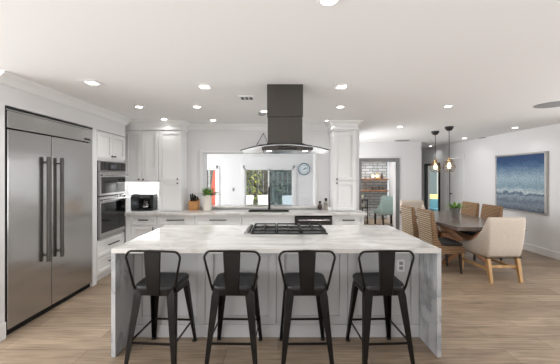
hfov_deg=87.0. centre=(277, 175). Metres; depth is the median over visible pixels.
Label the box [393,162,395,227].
trim
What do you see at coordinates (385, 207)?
armchair
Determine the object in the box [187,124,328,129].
trim
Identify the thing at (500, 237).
armchair
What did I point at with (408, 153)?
wall
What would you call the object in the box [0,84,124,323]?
wall
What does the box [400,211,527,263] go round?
dining table
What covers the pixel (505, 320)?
floor
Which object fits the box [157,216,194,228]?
base cabinet
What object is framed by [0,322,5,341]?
baseboard
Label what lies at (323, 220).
dishwasher
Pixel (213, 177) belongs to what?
parasol
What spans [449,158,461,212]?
door
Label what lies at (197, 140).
wall
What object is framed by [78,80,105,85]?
recessed light
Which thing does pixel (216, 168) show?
door
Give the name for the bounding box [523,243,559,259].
baseboard
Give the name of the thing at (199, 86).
recessed light
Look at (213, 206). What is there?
trim
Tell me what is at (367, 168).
wall
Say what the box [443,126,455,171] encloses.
pendant lamp
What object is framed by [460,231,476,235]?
seat cushion
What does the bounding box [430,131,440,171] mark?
pendant lamp
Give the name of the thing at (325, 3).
recessed light
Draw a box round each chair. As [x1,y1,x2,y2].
[246,195,253,204]
[257,195,276,204]
[282,195,291,204]
[401,204,439,238]
[417,208,464,273]
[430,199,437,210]
[440,201,479,233]
[458,204,502,260]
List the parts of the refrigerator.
fridge door, handle, trim, grille panel, handle, fridge door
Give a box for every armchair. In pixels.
[374,196,392,224]
[400,200,436,227]
[460,217,525,282]
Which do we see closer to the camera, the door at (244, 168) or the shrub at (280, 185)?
the door at (244, 168)
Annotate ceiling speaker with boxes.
[533,101,559,107]
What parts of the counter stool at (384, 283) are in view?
leg, leg, seat, leg, leg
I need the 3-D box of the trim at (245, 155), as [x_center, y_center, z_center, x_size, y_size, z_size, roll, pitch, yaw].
[0.135,-0.718,10.457,2.670,0.105,0.085,0,0,0]
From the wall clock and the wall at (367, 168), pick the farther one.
the wall at (367, 168)
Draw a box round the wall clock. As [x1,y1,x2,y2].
[298,163,309,174]
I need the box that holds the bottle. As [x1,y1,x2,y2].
[318,201,321,209]
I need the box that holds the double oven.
[97,161,127,240]
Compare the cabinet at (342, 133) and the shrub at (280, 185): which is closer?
the cabinet at (342, 133)
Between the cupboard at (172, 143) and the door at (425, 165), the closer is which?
the cupboard at (172, 143)
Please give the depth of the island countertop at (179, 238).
2.68 m
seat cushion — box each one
[438,238,461,245]
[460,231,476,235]
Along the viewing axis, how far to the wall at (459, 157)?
13.60 m
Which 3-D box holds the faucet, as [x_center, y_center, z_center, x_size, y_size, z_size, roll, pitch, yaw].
[-0.133,0.401,5.340,0.109,0.424,0.216,0,0,0]
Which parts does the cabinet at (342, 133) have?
door, door, crown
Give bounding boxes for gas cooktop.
[244,223,327,233]
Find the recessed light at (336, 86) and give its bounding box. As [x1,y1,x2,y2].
[332,84,351,88]
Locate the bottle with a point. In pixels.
(319, 202)
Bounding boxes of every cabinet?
[97,130,124,280]
[124,130,158,182]
[126,216,157,241]
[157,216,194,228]
[195,216,241,224]
[242,216,294,224]
[325,120,363,210]
[332,216,363,224]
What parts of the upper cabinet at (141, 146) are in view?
door, door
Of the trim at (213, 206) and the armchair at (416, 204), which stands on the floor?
the armchair at (416, 204)
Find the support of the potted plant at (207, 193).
on the countertop at (214, 212)
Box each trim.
[0,70,132,124]
[125,120,189,132]
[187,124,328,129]
[200,150,316,205]
[200,205,317,207]
[207,154,243,156]
[244,154,312,156]
[359,158,398,229]
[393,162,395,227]
[444,153,464,210]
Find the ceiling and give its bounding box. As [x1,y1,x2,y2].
[0,0,559,148]
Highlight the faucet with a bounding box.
[268,187,273,209]
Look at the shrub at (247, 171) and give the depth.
13.23 m
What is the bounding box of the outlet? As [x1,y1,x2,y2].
[397,259,404,271]
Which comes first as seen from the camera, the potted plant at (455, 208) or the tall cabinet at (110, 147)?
the tall cabinet at (110, 147)
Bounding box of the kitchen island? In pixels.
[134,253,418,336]
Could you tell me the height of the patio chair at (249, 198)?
0.950 m
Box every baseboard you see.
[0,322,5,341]
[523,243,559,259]
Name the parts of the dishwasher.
handle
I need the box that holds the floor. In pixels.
[0,216,559,363]
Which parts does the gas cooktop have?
knob panel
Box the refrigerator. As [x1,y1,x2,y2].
[5,106,92,335]
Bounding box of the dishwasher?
[295,216,331,224]
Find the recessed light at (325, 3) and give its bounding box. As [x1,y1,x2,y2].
[316,0,340,6]
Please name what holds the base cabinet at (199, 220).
on the floor
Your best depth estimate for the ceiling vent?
3.56 m
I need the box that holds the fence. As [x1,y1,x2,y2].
[207,170,291,204]
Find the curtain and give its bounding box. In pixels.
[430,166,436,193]
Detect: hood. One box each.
[240,84,329,153]
[262,143,312,153]
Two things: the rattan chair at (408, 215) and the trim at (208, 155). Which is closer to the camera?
the rattan chair at (408, 215)
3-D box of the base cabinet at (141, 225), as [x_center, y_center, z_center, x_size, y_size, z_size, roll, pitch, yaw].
[-2.276,1.092,5.180,0.521,0.876,0.631,0,0,0]
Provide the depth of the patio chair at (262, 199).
12.64 m
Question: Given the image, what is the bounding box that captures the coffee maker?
[131,194,157,210]
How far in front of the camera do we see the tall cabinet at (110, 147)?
4.47 m
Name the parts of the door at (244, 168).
sash, sash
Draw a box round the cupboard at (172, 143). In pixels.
[159,130,186,210]
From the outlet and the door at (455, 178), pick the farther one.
the door at (455, 178)
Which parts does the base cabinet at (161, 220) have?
drawer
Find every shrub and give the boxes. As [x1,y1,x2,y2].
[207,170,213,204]
[246,170,263,204]
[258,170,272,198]
[270,170,291,204]
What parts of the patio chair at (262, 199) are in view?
backrest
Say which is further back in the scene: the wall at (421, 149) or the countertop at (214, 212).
the wall at (421, 149)
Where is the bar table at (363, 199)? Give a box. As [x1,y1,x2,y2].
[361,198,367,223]
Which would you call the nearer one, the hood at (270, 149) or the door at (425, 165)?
the hood at (270, 149)
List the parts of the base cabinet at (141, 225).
filler panel, drawer, door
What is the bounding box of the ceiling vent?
[238,95,254,99]
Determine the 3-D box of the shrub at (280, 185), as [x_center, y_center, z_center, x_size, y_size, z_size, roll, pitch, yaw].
[0.285,0.456,13.305,1.590,2.707,1.054,0,0,0]
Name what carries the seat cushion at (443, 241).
on the rattan chair at (427, 229)
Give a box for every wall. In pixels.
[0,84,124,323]
[124,130,356,242]
[207,157,312,204]
[357,127,420,224]
[361,162,386,218]
[421,149,421,199]
[422,123,559,252]
[437,157,461,193]
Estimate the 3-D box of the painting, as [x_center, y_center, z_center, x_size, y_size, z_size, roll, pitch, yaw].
[5.093,0.142,6.235,0.050,1.231,1.306,0,0,0]
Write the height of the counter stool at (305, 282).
0.945 m
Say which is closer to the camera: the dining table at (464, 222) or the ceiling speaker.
the ceiling speaker
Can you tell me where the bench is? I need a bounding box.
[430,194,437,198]
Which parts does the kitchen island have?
panel, panel, panel, panel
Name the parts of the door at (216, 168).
sash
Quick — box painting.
[495,151,547,215]
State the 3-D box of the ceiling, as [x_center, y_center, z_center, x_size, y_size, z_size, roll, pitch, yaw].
[0.800,-1.035,4.000,10.800,0.150,14.400,0,0,0]
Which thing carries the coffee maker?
on the countertop at (214, 212)
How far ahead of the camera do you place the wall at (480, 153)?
6.64 m
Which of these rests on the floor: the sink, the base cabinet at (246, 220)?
the base cabinet at (246, 220)
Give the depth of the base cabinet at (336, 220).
4.91 m
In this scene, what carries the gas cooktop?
in the island countertop at (179, 238)
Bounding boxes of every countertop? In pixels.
[111,225,440,356]
[125,209,366,215]
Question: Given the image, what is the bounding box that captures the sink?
[248,210,289,211]
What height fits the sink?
0.218 m
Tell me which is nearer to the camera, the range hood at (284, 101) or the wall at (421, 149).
the range hood at (284, 101)
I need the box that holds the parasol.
[211,170,214,203]
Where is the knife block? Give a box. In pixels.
[189,193,199,209]
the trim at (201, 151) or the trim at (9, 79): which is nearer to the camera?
the trim at (9, 79)
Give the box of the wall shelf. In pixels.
[361,190,388,191]
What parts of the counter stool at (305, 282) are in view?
leg, leg, seat, leg, leg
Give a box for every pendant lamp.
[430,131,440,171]
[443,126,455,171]
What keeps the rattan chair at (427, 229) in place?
on the floor
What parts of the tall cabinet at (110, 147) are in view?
drawer, door, drawer, door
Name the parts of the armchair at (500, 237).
leg, nailhead trim, leg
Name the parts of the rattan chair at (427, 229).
leg, leg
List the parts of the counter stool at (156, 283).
leg, leg, seat, leg, leg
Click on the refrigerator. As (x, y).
(48, 160)
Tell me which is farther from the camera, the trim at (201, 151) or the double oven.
the trim at (201, 151)
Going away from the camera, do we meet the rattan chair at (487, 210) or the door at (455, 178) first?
the rattan chair at (487, 210)
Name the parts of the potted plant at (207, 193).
pot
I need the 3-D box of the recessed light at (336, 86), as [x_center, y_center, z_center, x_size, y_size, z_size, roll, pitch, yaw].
[0.681,-0.955,3.164,0.180,0.008,0.180,0,0,0]
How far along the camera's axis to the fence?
15.20 m
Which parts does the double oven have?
trim, oven door, oven door, control panel, control glass, handle, handle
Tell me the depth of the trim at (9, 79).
3.34 m
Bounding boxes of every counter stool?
[124,250,196,363]
[203,250,262,363]
[278,250,335,363]
[346,250,414,363]
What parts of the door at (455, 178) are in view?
panel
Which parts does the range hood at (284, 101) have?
filter panel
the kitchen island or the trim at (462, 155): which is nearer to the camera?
the kitchen island
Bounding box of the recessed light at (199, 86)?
[194,84,213,88]
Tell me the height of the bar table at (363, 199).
0.780 m
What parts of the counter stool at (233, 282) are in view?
leg, leg, seat, leg, leg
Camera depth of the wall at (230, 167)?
10.50 m
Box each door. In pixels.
[207,166,219,204]
[242,166,295,204]
[424,163,439,210]
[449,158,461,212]
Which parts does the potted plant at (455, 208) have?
pot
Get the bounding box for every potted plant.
[199,187,221,210]
[446,202,467,216]
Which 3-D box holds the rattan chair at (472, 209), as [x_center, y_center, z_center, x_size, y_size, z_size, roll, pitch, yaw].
[3.793,1.038,6.170,0.541,0.985,0.490,0,0,0]
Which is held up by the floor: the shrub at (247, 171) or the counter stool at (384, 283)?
the counter stool at (384, 283)
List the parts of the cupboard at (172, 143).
door, door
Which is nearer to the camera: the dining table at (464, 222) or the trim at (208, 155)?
the dining table at (464, 222)
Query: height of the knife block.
0.295 m
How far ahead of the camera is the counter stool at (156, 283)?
2.36 m
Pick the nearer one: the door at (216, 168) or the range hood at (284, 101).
the range hood at (284, 101)
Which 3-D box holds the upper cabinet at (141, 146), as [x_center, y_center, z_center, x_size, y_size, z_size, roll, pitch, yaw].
[-2.465,-0.335,5.298,0.770,0.930,0.395,0,0,0]
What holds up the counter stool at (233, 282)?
on the floor
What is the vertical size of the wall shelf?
0.050 m
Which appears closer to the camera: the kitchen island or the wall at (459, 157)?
the kitchen island
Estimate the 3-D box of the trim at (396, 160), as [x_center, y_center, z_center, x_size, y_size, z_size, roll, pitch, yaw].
[2.835,0.515,8.315,1.170,2.030,0.030,0,0,0]
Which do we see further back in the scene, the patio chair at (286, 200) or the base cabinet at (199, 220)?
the patio chair at (286, 200)
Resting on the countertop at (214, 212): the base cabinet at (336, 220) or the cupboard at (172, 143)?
the cupboard at (172, 143)
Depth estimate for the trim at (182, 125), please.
5.11 m
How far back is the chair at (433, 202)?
11.16 m

